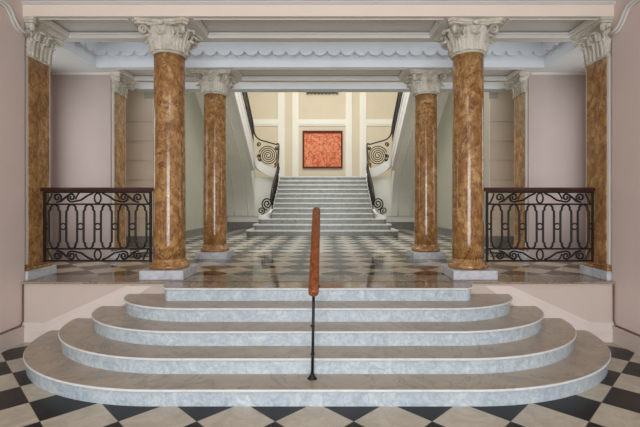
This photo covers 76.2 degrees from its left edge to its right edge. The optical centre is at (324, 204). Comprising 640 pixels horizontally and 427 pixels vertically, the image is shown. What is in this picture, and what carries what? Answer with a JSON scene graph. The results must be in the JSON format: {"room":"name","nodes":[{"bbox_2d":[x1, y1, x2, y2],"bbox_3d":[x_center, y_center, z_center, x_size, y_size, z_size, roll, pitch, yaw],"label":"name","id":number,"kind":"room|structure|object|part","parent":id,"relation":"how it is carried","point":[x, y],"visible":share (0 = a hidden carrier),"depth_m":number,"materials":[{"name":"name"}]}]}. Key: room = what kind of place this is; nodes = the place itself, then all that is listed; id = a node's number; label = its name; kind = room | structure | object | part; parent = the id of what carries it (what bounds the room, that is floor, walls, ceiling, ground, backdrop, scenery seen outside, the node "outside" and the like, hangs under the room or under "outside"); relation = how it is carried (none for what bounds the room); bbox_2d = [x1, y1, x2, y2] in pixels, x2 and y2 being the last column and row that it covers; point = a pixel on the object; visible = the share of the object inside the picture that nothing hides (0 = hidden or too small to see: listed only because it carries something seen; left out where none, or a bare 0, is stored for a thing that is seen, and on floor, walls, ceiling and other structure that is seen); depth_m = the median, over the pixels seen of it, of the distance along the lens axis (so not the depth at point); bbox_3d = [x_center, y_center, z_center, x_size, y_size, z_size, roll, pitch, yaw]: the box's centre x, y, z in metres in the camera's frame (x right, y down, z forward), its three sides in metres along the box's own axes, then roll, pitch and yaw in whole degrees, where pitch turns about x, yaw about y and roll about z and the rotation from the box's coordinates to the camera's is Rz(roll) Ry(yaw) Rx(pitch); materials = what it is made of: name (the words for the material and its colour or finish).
{"room":"historic interior","nodes":[
{"label":"historic interior","id":0,"kind":"room"},
{"bbox_2d":[0,0,24,332],"bbox_3d":[-3.880,-0.487,0.365,0.500,4.275,9.130,0,0,0],"label":"wall","id":1,"kind":"structure","parent":0,"point":[12,43],"depth_m":4.74,"materials":[{"name":"pink paint"}]},
{"bbox_2d":[0,284,23,334],"bbox_3d":[-3.617,1.200,2.448,0.020,0.491,4.896,0,0,0],"label":"trim","id":2,"kind":"structure","parent":1,"relation":"attached to","point":[22,284],"depth_m":4.88,"materials":[{"name":"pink paint"}]},
{"bbox_2d":[0,326,24,352],"bbox_3d":[-3.614,1.550,0.350,0.032,0.200,9.100,0,0,0],"label":"baseboard","id":3,"kind":"structure","parent":1,"relation":"attached to","point":[10,339],"depth_m":4.69,"materials":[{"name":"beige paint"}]},
{"bbox_2d":[0,0,29,36],"bbox_3d":[-3.618,-2.178,3.486,0.044,0.259,2.971,0,0,0],"label":"trim","id":4,"kind":"structure","parent":1,"relation":"attached to","point":[7,4],"depth_m":4.74,"materials":[{"name":"white paint"}]},
{"bbox_2d":[50,72,52,258],"bbox_3d":[-4.780,-0.671,6.240,0.200,3.192,1.560,0,0,0],"label":"wall","id":5,"kind":"structure","parent":0,"point":[51,75],"depth_m":6.98,"materials":[{"name":"purple paint"}]},
{"bbox_2d":[52,46,94,67],"bbox_3d":[-4.315,-2.619,6.225,1.030,0.703,1.070,0,0,0],"label":"ceiling","id":6,"kind":"structure","parent":0,"point":[62,58],"depth_m":6.42,"materials":[{"name":"grey paint"}]},
{"bbox_2d":[57,42,97,66],"bbox_3d":[-3.670,-2.617,6.225,0.260,0.700,1.070,0,0,0],"label":"trim","id":7,"kind":"structure","parent":6,"relation":"attached to","point":[86,51],"depth_m":6.39,"materials":[{"name":"white paint"}]},
{"bbox_2d":[53,75,111,257],"bbox_3d":[-4.260,-0.671,7.290,1.140,3.192,0.540,0,0,0],"label":"wall","id":8,"kind":"structure","parent":0,"point":[82,104],"depth_m":7.02,"materials":[{"name":"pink paint"}]},
{"bbox_2d":[52,72,108,74],"bbox_3d":[-4.190,-2.249,7.010,0.980,0.035,0.020,0,0,0],"label":"trim","id":9,"kind":"structure","parent":8,"relation":"attached to","point":[53,73],"depth_m":7.00,"materials":[{"name":"white paint"}]},
{"bbox_2d":[109,72,136,257],"bbox_3d":[-3.614,-0.671,7.280,0.219,3.192,0.620,0,0,0],"label":"pilaster","id":10,"kind":"object","parent":8,"relation":"attached to","point":[120,86],"visible":0.96,"depth_m":7.21,"materials":[{"name":"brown stone"}]},
{"bbox_3d":[-3.654,-0.608,7.280,0.012,2.685,0.370,0,0,0],"label":"marble panel","id":11,"kind":"part","parent":10,"relation":"part of","materials":[{"name":"brown stone"}]},
{"bbox_2d":[126,89,153,235],"bbox_3d":[-4.385,-0.963,8.985,1.290,3.775,0.230,0,0,0],"label":"wall","id":12,"kind":"structure","parent":0,"point":[139,110],"depth_m":8.87,"materials":[{"name":"beige paint"}]},
{"bbox_2d":[126,236,152,246],"bbox_3d":[-4.385,0.805,8.860,1.290,0.240,0.020,0,0,0],"label":"baseboard","id":13,"kind":"structure","parent":12,"relation":"attached to","point":[140,239],"depth_m":8.85,"materials":[{"name":"grey stone"}]},
{"bbox_2d":[144,92,227,230],"bbox_3d":[-3.840,-3.013,12.950,0.200,7.875,8.100,0,0,0],"label":"wall","id":14,"kind":"structure","parent":0,"point":[194,119],"depth_m":11.60,"materials":[{"name":"grey paint"}]},
{"bbox_2d":[186,223,227,238],"bbox_3d":[-3.730,0.815,12.250,0.020,0.220,6.700,0,0,0],"label":"baseboard","id":15,"kind":"structure","parent":14,"relation":"attached to","point":[195,232],"depth_m":11.63,"materials":[{"name":"grey stone"}]},
{"bbox_2d":[228,177,273,221],"bbox_3d":[-2.770,-0.063,15.730,1.940,1.975,0.140,0,0,0],"label":"wall","id":16,"kind":"structure","parent":0,"point":[263,185],"depth_m":15.66,"materials":[{"name":"grey paint"}]},
{"bbox_2d":[227,222,257,228],"bbox_3d":[-2.770,0.795,15.645,1.940,0.260,0.030,0,0,0],"label":"baseboard","id":17,"kind":"structure","parent":16,"relation":"attached to","point":[231,225],"depth_m":15.63,"materials":[{"name":"grey stone"}]},
{"bbox_2d":[37,18,597,41],"bbox_3d":[-0.080,-2.659,5.312,9.500,0.783,0.755,0,0,0],"label":"beam","id":18,"kind":"structure","parent":0,"point":[72,26],"depth_m":5.37,"materials":[{"name":"grey paint"}]},
{"bbox_2d":[23,5,613,17],"bbox_3d":[-0.080,-2.444,4.918,7.100,0.362,0.035,0,0,0],"label":"beam face","id":19,"kind":"structure","parent":18,"relation":"attached to","point":[38,11],"depth_m":4.90,"materials":[{"name":"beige paint"}]},
{"bbox_2d":[23,48,612,321],"bbox_3d":[0.520,-0.308,5.180,8.300,3.917,0.560,0,0,0],"label":"wall","id":20,"kind":"structure","parent":0,"point":[42,302],"depth_m":4.90,"materials":[{"name":"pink paint"}]},
{"bbox_2d":[22,285,150,341],"bbox_3d":[-2.855,1.310,4.888,1.550,0.680,0.024,0,0,0],"label":"baseboard","id":21,"kind":"structure","parent":20,"relation":"attached to","point":[32,330],"depth_m":4.89,"materials":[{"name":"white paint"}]},
{"bbox_2d":[39,19,597,38],"bbox_3d":[-0.080,-2.288,5.263,6.820,0.067,0.575,0,0,0],"label":"trim","id":22,"kind":"structure","parent":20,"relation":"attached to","point":[49,22],"depth_m":5.51,"materials":[{"name":"white paint"}]},
{"bbox_2d":[486,285,614,341],"bbox_3d":[2.695,1.310,4.888,1.550,0.680,0.024,0,0,0],"label":"baseboard","id":23,"kind":"structure","parent":20,"relation":"attached to","point":[603,331],"depth_m":4.89,"materials":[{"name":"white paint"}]},
{"bbox_2d":[19,0,616,0],"bbox_3d":[-0.080,-2.525,0.350,8.100,0.200,9.100,0,0,0],"label":"ceiling","id":24,"kind":"structure","parent":0,"point":[19,0],"depth_m":4.85,"materials":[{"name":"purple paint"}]},
{"bbox_2d":[50,68,585,81],"bbox_3d":[-0.080,-2.659,7.160,9.500,0.783,0.800,0,0,0],"label":"beam","id":25,"kind":"structure","parent":0,"point":[137,73],"depth_m":7.18,"materials":[{"name":"grey paint"}]},
{"bbox_2d":[95,42,543,67],"bbox_3d":[-0.080,-2.617,6.630,7.440,0.700,0.260,0,0,0],"label":"trim","id":26,"kind":"structure","parent":25,"relation":"attached to","point":[110,54],"depth_m":6.74,"materials":[{"name":"white paint"}]},
{"bbox_2d":[116,69,524,80],"bbox_3d":[-0.080,-2.288,7.120,6.820,0.067,0.640,0,0,0],"label":"trim","id":27,"kind":"structure","parent":25,"relation":"attached to","point":[123,71],"depth_m":7.40,"materials":[{"name":"white paint"}]},
{"bbox_2d":[20,1,615,4],"bbox_3d":[-0.080,-2.410,4.880,7.100,0.030,0.040,0,0,0],"label":"trim","id":28,"kind":"structure","parent":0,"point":[22,2],"depth_m":4.87,"materials":[{"name":"white paint"}]},
{"bbox_2d":[21,229,615,283],"bbox_3d":[-0.080,1.005,10.985,9.900,0.160,12.230,0,0,0],"label":"floor","id":29,"kind":"structure","parent":0,"point":[239,263],"depth_m":6.20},
{"bbox_2d":[132,17,202,279],"bbox_3d":[-2.007,-0.671,5.270,0.690,3.192,0.690,0,0,0],"label":"marble column","id":30,"kind":"structure","parent":29,"relation":"on","point":[170,41],"depth_m":5.09,"materials":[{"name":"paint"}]},
{"bbox_2d":[190,69,237,258],"bbox_3d":[-1.930,-0.671,7.160,0.690,3.192,0.690,0,0,0],"label":"marble column","id":31,"kind":"structure","parent":29,"relation":"on","point":[215,85],"depth_m":6.98,"materials":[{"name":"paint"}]},
{"bbox_2d":[230,92,412,235],"bbox_3d":[-0.080,-2.015,12.905,5.290,5.880,5.410,0,0,0],"label":"staircase","id":32,"kind":"structure","parent":29,"relation":"on","point":[344,203],"depth_m":13.19,"materials":[{"name":"grey stone"}]},
{"bbox_2d":[195,92,254,215],"bbox_3d":[-3.219,-2.174,12.917,1.038,5.202,5.454,0,0,0],"label":"flight","id":33,"kind":"object","parent":32,"relation":"attached to","point":[240,180],"visible":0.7,"depth_m":14.88,"materials":[{"name":"grey paint"}]},
{"bbox_3d":[-3.450,-1.867,12.917,0.044,4.589,5.454,0,0,0],"label":"soffit moulding","id":34,"kind":"part","parent":33,"relation":"part of","materials":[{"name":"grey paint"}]},
{"bbox_3d":[-2.950,-1.867,12.917,0.044,4.589,5.454,0,0,0],"label":"soffit moulding","id":35,"kind":"part","parent":33,"relation":"part of","materials":[{"name":"grey paint"}]},
{"bbox_2d":[242,92,279,214],"bbox_3d":[-2.190,-2.786,12.895,0.999,6.238,5.389,0,0,0],"label":"stair railing","id":36,"kind":"object","parent":32,"relation":"on","point":[244,94],"visible":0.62,"depth_m":14.62,"materials":[{"name":"black metal"}]},
{"bbox_3d":[-2.178,-1.890,15.550,0.701,0.701,0.036,0,0,0],"label":"spiral panel","id":37,"kind":"part","parent":36,"relation":"part of","materials":[{"name":"metal"}]},
{"bbox_2d":[366,92,402,214],"bbox_3d":[2.030,-2.786,12.895,0.999,6.238,5.389,0,0,0],"label":"stair railing","id":38,"kind":"object","parent":32,"relation":"on","point":[399,96],"visible":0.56,"depth_m":14.66,"materials":[{"name":"black metal"}]},
{"bbox_3d":[2.018,-1.890,15.550,0.701,0.701,0.036,0,0,0],"label":"spiral panel","id":39,"kind":"part","parent":38,"relation":"part of","materials":[{"name":"metal"}]},
{"bbox_2d":[391,92,449,215],"bbox_3d":[3.059,-2.174,12.917,1.038,5.202,5.454,0,0,0],"label":"flight","id":40,"kind":"object","parent":32,"relation":"attached to","point":[402,178],"visible":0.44,"depth_m":14.82,"materials":[{"name":"grey paint"}]},
{"bbox_3d":[2.790,-1.867,12.917,0.044,4.589,5.454,0,0,0],"label":"soffit moulding","id":41,"kind":"part","parent":40,"relation":"part of","materials":[{"name":"grey paint"}]},
{"bbox_3d":[3.290,-1.867,12.917,0.044,4.589,5.454,0,0,0],"label":"soffit moulding","id":42,"kind":"part","parent":40,"relation":"part of","materials":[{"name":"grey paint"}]},
{"bbox_2d":[403,69,450,258],"bbox_3d":[1.770,-0.671,7.160,0.690,3.192,0.690,0,0,0],"label":"marble column","id":43,"kind":"structure","parent":29,"relation":"on","point":[425,85],"depth_m":6.98,"materials":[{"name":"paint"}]},
{"bbox_2d":[435,17,504,279],"bbox_3d":[1.847,-0.671,5.270,0.690,3.192,0.690,0,0,0],"label":"marble column","id":44,"kind":"structure","parent":29,"relation":"on","point":[467,41],"depth_m":5.09,"materials":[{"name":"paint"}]},
{"bbox_2d":[0,342,639,426],"bbox_3d":[-0.080,1.750,0.550,8.100,0.200,9.500,0,0,0],"label":"floor","id":45,"kind":"structure","parent":0,"point":[615,401],"depth_m":3.21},
{"bbox_2d":[23,282,610,405],"bbox_3d":[-0.080,1.288,4.104,6.420,0.725,1.585,0,0,0],"label":"staircase","id":46,"kind":"structure","parent":45,"relation":"on","point":[192,343],"depth_m":3.91,"materials":[{"name":"grey stone"}]},
{"bbox_2d":[307,207,319,380],"bbox_3d":[-0.102,0.765,4.077,0.099,1.480,1.260,0,0,0],"label":"stair handrail","id":47,"kind":"object","parent":46,"relation":"on","point":[313,289],"visible":1,"depth_m":3.70,"materials":[{"name":"red wood"}]},
{"bbox_3d":[-0.104,1.113,3.530,0.037,0.765,0.024,0,0,0],"label":"post","id":48,"kind":"part","parent":47,"relation":"part of","materials":[{"name":"metal"}]},
{"bbox_3d":[-0.098,0.405,4.077,0.090,0.760,1.260,0,0,0],"label":"wooden rail","id":49,"kind":"part","parent":47,"relation":"part of","materials":[{"name":"red wood"}]},
{"bbox_2d":[134,82,505,91],"bbox_3d":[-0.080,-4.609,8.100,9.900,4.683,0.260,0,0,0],"label":"ceiling beam","id":50,"kind":"structure","parent":0,"point":[141,86],"depth_m":8.00,"materials":[{"name":"white paint"}]},
{"bbox_2d":[247,92,397,172],"bbox_3d":[-0.080,-3.013,17.100,7.720,7.875,0.200,0,0,0],"label":"wall","id":51,"kind":"structure","parent":0,"point":[263,105],"depth_m":17.00,"materials":[{"name":"beige paint"}]},
{"bbox_2d":[307,92,337,94],"bbox_3d":[-0.110,-5.026,16.964,1.339,0.927,0.070,0,0,0],"label":"air vent","id":52,"kind":"object","parent":51,"relation":"in","point":[307,92],"visible":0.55,"depth_m":16.93,"materials":[{"name":"grey metal"}]},
{"bbox_2d":[253,92,392,175],"bbox_3d":[-0.080,-4.000,16.973,7.320,5.900,0.055,0,0,0],"label":"trim","id":53,"kind":"structure","parent":51,"relation":"attached to","point":[280,122],"depth_m":16.96,"materials":[{"name":"beige paint"}]},
{"bbox_2d":[303,131,342,167],"bbox_3d":[-0.100,-2.290,16.965,1.660,1.560,0.070,0,0,0],"label":"wall picture","id":54,"kind":"object","parent":51,"relation":"attached to","point":[321,149],"visible":1,"depth_m":16.95},
{"bbox_2d":[255,173,390,176],"bbox_3d":[-0.080,-1.175,16.985,7.320,0.250,0.030,0,0,0],"label":"baseboard","id":55,"kind":"structure","parent":51,"relation":"attached to","point":[256,174],"depth_m":16.97,"materials":[{"name":"beige paint"}]},
{"bbox_2d":[371,177,413,221],"bbox_3d":[2.610,-0.063,15.730,1.940,1.975,0.140,0,0,0],"label":"wall","id":56,"kind":"structure","parent":0,"point":[382,185],"depth_m":15.66,"materials":[{"name":"grey paint"}]},
{"bbox_2d":[386,222,413,228],"bbox_3d":[2.610,0.795,15.645,1.940,0.260,0.030,0,0,0],"label":"baseboard","id":57,"kind":"structure","parent":56,"relation":"attached to","point":[396,225],"depth_m":15.63,"materials":[{"name":"grey stone"}]},
{"bbox_2d":[437,92,497,246],"bbox_3d":[3.680,-3.013,12.950,0.200,7.875,8.100,0,0,0],"label":"wall","id":58,"kind":"structure","parent":0,"point":[444,130],"depth_m":11.92,"materials":[{"name":"grey paint"}]},
{"bbox_2d":[437,227,488,246],"bbox_3d":[3.570,0.815,12.250,0.020,0.220,6.700,0,0,0],"label":"baseboard","id":59,"kind":"structure","parent":58,"relation":"attached to","point":[442,231],"depth_m":12.05,"materials":[{"name":"grey stone"}]},
{"bbox_2d":[489,89,513,245],"bbox_3d":[4.225,-0.963,8.985,1.290,3.775,0.230,0,0,0],"label":"wall","id":60,"kind":"structure","parent":0,"point":[501,110],"depth_m":8.87,"materials":[{"name":"beige stone"}]},
{"bbox_2d":[490,236,513,246],"bbox_3d":[4.225,0.805,8.860,1.290,0.240,0.020,0,0,0],"label":"baseboard","id":61,"kind":"structure","parent":60,"relation":"attached to","point":[496,240],"depth_m":8.85,"materials":[{"name":"grey stone"}]},
{"bbox_2d":[527,73,585,257],"bbox_3d":[4.088,-0.671,7.290,1.165,3.192,0.540,0,0,0],"label":"wall","id":62,"kind":"structure","parent":0,"point":[556,103],"depth_m":7.02,"materials":[{"name":"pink paint"}]},
{"bbox_2d":[503,72,529,257],"bbox_3d":[3.429,-0.671,7.280,0.219,3.192,0.620,0,0,0],"label":"pilaster","id":63,"kind":"object","parent":62,"relation":"attached to","point":[518,84],"visible":0.99,"depth_m":7.19,"materials":[{"name":"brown stone"}]},
{"bbox_3d":[3.469,-0.608,7.280,0.012,2.685,0.370,0,0,0],"label":"marble panel","id":64,"kind":"part","parent":63,"relation":"part of","materials":[{"name":"brown stone"}]},
{"bbox_2d":[531,72,585,74],"bbox_3d":[4.030,-2.249,7.010,0.980,0.035,0.020,0,0,0],"label":"trim","id":65,"kind":"structure","parent":62,"relation":"attached to","point":[532,73],"depth_m":7.00,"materials":[{"name":"white paint"}]},
{"bbox_2d":[545,46,584,67],"bbox_3d":[4.155,-2.619,6.225,1.030,0.703,1.070,0,0,0],"label":"ceiling","id":66,"kind":"structure","parent":0,"point":[573,59],"depth_m":6.46,"materials":[{"name":"grey paint"}]},
{"bbox_2d":[542,42,578,67],"bbox_3d":[3.510,-2.617,6.225,0.260,0.700,1.070,0,0,0],"label":"trim","id":67,"kind":"structure","parent":66,"relation":"attached to","point":[552,51],"depth_m":6.40,"materials":[{"name":"white paint"}]},
{"bbox_2d":[612,0,639,334],"bbox_3d":[3.720,-0.487,0.365,0.500,4.275,9.130,0,0,0],"label":"wall","id":68,"kind":"structure","parent":0,"point":[626,43],"depth_m":4.70,"materials":[{"name":"pink paint"}]},
{"bbox_2d":[570,16,613,280],"bbox_3d":[3.429,-0.671,5.215,0.219,3.192,0.620,0,0,0],"label":"pilaster","id":69,"kind":"object","parent":68,"relation":"attached to","point":[594,41],"visible":1,"depth_m":5.13,"materials":[{"name":"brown stone"}]},
{"bbox_2d":[484,187,595,261],"bbox_3d":[2.776,0.263,5.270,1.452,0.965,0.100,0,0,0],"label":"balustrade","id":70,"kind":"object","parent":69,"relation":"attached to","point":[539,190],"visible":1,"depth_m":5.26,"materials":[{"name":"black metal"}]},
{"bbox_3d":[2.092,0.287,5.270,0.028,0.915,0.028,0,0,0],"label":"post","id":71,"kind":"part","parent":70,"relation":"part of","materials":[{"name":"metal"}]},
{"bbox_3d":[2.217,0.282,5.270,0.164,0.598,0.027,0,0,0],"label":"oval panel","id":72,"kind":"part","parent":70,"relation":"part of","materials":[{"name":"metal"}]},
{"bbox_3d":[2.441,0.282,5.270,0.164,0.598,0.027,0,0,0],"label":"oval panel","id":73,"kind":"part","parent":70,"relation":"part of","materials":[{"name":"metal"}]},
{"bbox_3d":[2.664,0.282,5.270,0.164,0.598,0.027,0,0,0],"label":"oval panel","id":74,"kind":"part","parent":70,"relation":"part of","materials":[{"name":"metal"}]},
{"bbox_3d":[2.776,0.725,5.270,1.392,0.022,0.024,0,0,0],"label":"rail","id":75,"kind":"part","parent":70,"relation":"part of","materials":[{"name":"metal"}]},
{"bbox_3d":[2.776,0.570,5.270,1.392,0.022,0.024,0,0,0],"label":"rail","id":76,"kind":"part","parent":70,"relation":"part of","materials":[{"name":"metal"}]},
{"bbox_3d":[2.776,-0.005,5.270,1.392,0.022,0.024,0,0,0],"label":"rail","id":77,"kind":"part","parent":70,"relation":"part of","materials":[{"name":"metal"}]},
{"bbox_3d":[2.776,-0.160,5.270,1.392,0.022,0.024,0,0,0],"label":"rail","id":78,"kind":"part","parent":70,"relation":"part of","materials":[{"name":"metal"}]},
{"bbox_3d":[2.776,-0.195,5.270,1.452,0.050,0.100,0,0,0],"label":"handrail","id":79,"kind":"part","parent":70,"relation":"part of","materials":[{"name":"brown wood"}]},
{"bbox_3d":[2.888,0.282,5.270,0.164,0.598,0.027,0,0,0],"label":"oval panel","id":80,"kind":"part","parent":70,"relation":"part of","materials":[{"name":"metal"}]},
{"bbox_3d":[3.111,0.282,5.270,0.164,0.598,0.027,0,0,0],"label":"oval panel","id":81,"kind":"part","parent":70,"relation":"part of","materials":[{"name":"metal"}]},
{"bbox_3d":[3.335,0.282,5.270,0.164,0.598,0.027,0,0,0],"label":"oval panel","id":82,"kind":"part","parent":70,"relation":"part of","materials":[{"name":"metal"}]},
{"bbox_3d":[3.460,0.287,5.270,0.028,0.915,0.028,0,0,0],"label":"post","id":83,"kind":"part","parent":70,"relation":"part of","materials":[{"name":"metal"}]},
{"bbox_3d":[3.469,-0.542,5.215,0.012,2.555,0.370,0,0,0],"label":"marble panel","id":84,"kind":"part","parent":69,"relation":"part of","materials":[{"name":"brown stone"}]},
{"bbox_2d":[607,0,639,36],"bbox_3d":[3.458,-2.178,3.486,0.044,0.259,2.971,0,0,0],"label":"trim","id":85,"kind":"structure","parent":68,"relation":"attached to","point":[629,3],"depth_m":4.73,"materials":[{"name":"white paint"}]},
{"bbox_2d":[612,326,639,354],"bbox_3d":[3.454,1.550,0.350,0.032,0.200,9.100,0,0,0],"label":"baseboard","id":86,"kind":"structure","parent":68,"relation":"attached to","point":[625,339],"depth_m":4.66,"materials":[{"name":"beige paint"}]},
{"bbox_2d":[613,284,639,335],"bbox_3d":[3.457,1.200,2.448,0.020,0.491,4.896,0,0,0],"label":"trim","id":87,"kind":"structure","parent":68,"relation":"attached to","point":[613,284],"depth_m":4.85,"materials":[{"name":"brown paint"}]},
{"bbox_3d":[-4.260,-0.308,5.196,1.140,3.917,0.529,0,0,0],"label":"wall","id":88,"kind":"structure","parent":0,"visible":0},
{"bbox_2d":[23,16,65,280],"bbox_3d":[-3.614,-0.671,5.215,0.219,3.192,0.620,0,0,0],"label":"pilaster","id":89,"kind":"object","parent":88,"relation":"attached to","point":[41,42],"visible":0.97,"depth_m":5.14,"materials":[{"name":"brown stone"}]},
{"bbox_3d":[-3.654,-0.542,5.215,0.012,2.555,0.370,0,0,0],"label":"marble panel","id":90,"kind":"part","parent":89,"relation":"part of","materials":[{"name":"brown stone"}]},
{"bbox_2d":[40,187,152,261],"bbox_3d":[-2.936,0.263,5.270,1.452,0.965,0.100,0,0,0],"label":"balustrade","id":91,"kind":"object","parent":89,"relation":"attached to","point":[97,190],"visible":1,"depth_m":5.26,"materials":[{"name":"black metal"}]},
{"bbox_3d":[-3.620,0.287,5.270,0.028,0.915,0.028,0,0,0],"label":"post","id":92,"kind":"part","parent":91,"relation":"part of","materials":[{"name":"metal"}]},
{"bbox_3d":[-3.495,0.282,5.270,0.164,0.598,0.027,0,0,0],"label":"oval panel","id":93,"kind":"part","parent":91,"relation":"part of","materials":[{"name":"metal"}]},
{"bbox_3d":[-3.272,0.282,5.270,0.164,0.598,0.027,0,0,0],"label":"oval panel","id":94,"kind":"part","parent":91,"relation":"part of","materials":[{"name":"metal"}]},
{"bbox_3d":[-3.048,0.282,5.270,0.164,0.598,0.027,0,0,0],"label":"oval panel","id":95,"kind":"part","parent":91,"relation":"part of","materials":[{"name":"metal"}]},
{"bbox_3d":[-2.936,-0.195,5.270,1.452,0.050,0.100,0,0,0],"label":"handrail","id":96,"kind":"part","parent":91,"relation":"part of","materials":[{"name":"brown wood"}]},
{"bbox_3d":[-2.936,0.725,5.270,1.392,0.022,0.024,0,0,0],"label":"rail","id":97,"kind":"part","parent":91,"relation":"part of","materials":[{"name":"metal"}]},
{"bbox_3d":[-2.936,0.570,5.270,1.392,0.022,0.024,0,0,0],"label":"rail","id":98,"kind":"part","parent":91,"relation":"part of","materials":[{"name":"metal"}]},
{"bbox_3d":[-2.936,-0.005,5.270,1.392,0.022,0.024,0,0,0],"label":"rail","id":99,"kind":"part","parent":91,"relation":"part of","materials":[{"name":"metal"}]},
{"bbox_3d":[-2.936,-0.160,5.270,1.392,0.022,0.024,0,0,0],"label":"rail","id":100,"kind":"part","parent":91,"relation":"part of","materials":[{"name":"metal"}]},
{"bbox_3d":[-2.824,0.282,5.270,0.164,0.598,0.027,0,0,0],"label":"oval panel","id":101,"kind":"part","parent":91,"relation":"part of","materials":[{"name":"metal"}]},
{"bbox_3d":[-2.600,0.282,5.270,0.164,0.598,0.027,0,0,0],"label":"oval panel","id":102,"kind":"part","parent":91,"relation":"part of","materials":[{"name":"metal"}]},
{"bbox_3d":[-2.377,0.282,5.270,0.164,0.598,0.027,0,0,0],"label":"oval panel","id":103,"kind":"part","parent":91,"relation":"part of","materials":[{"name":"metal"}]},
{"bbox_3d":[-2.252,0.287,5.270,0.028,0.915,0.028,0,0,0],"label":"post","id":104,"kind":"part","parent":91,"relation":"part of","materials":[{"name":"metal"}]}
]}

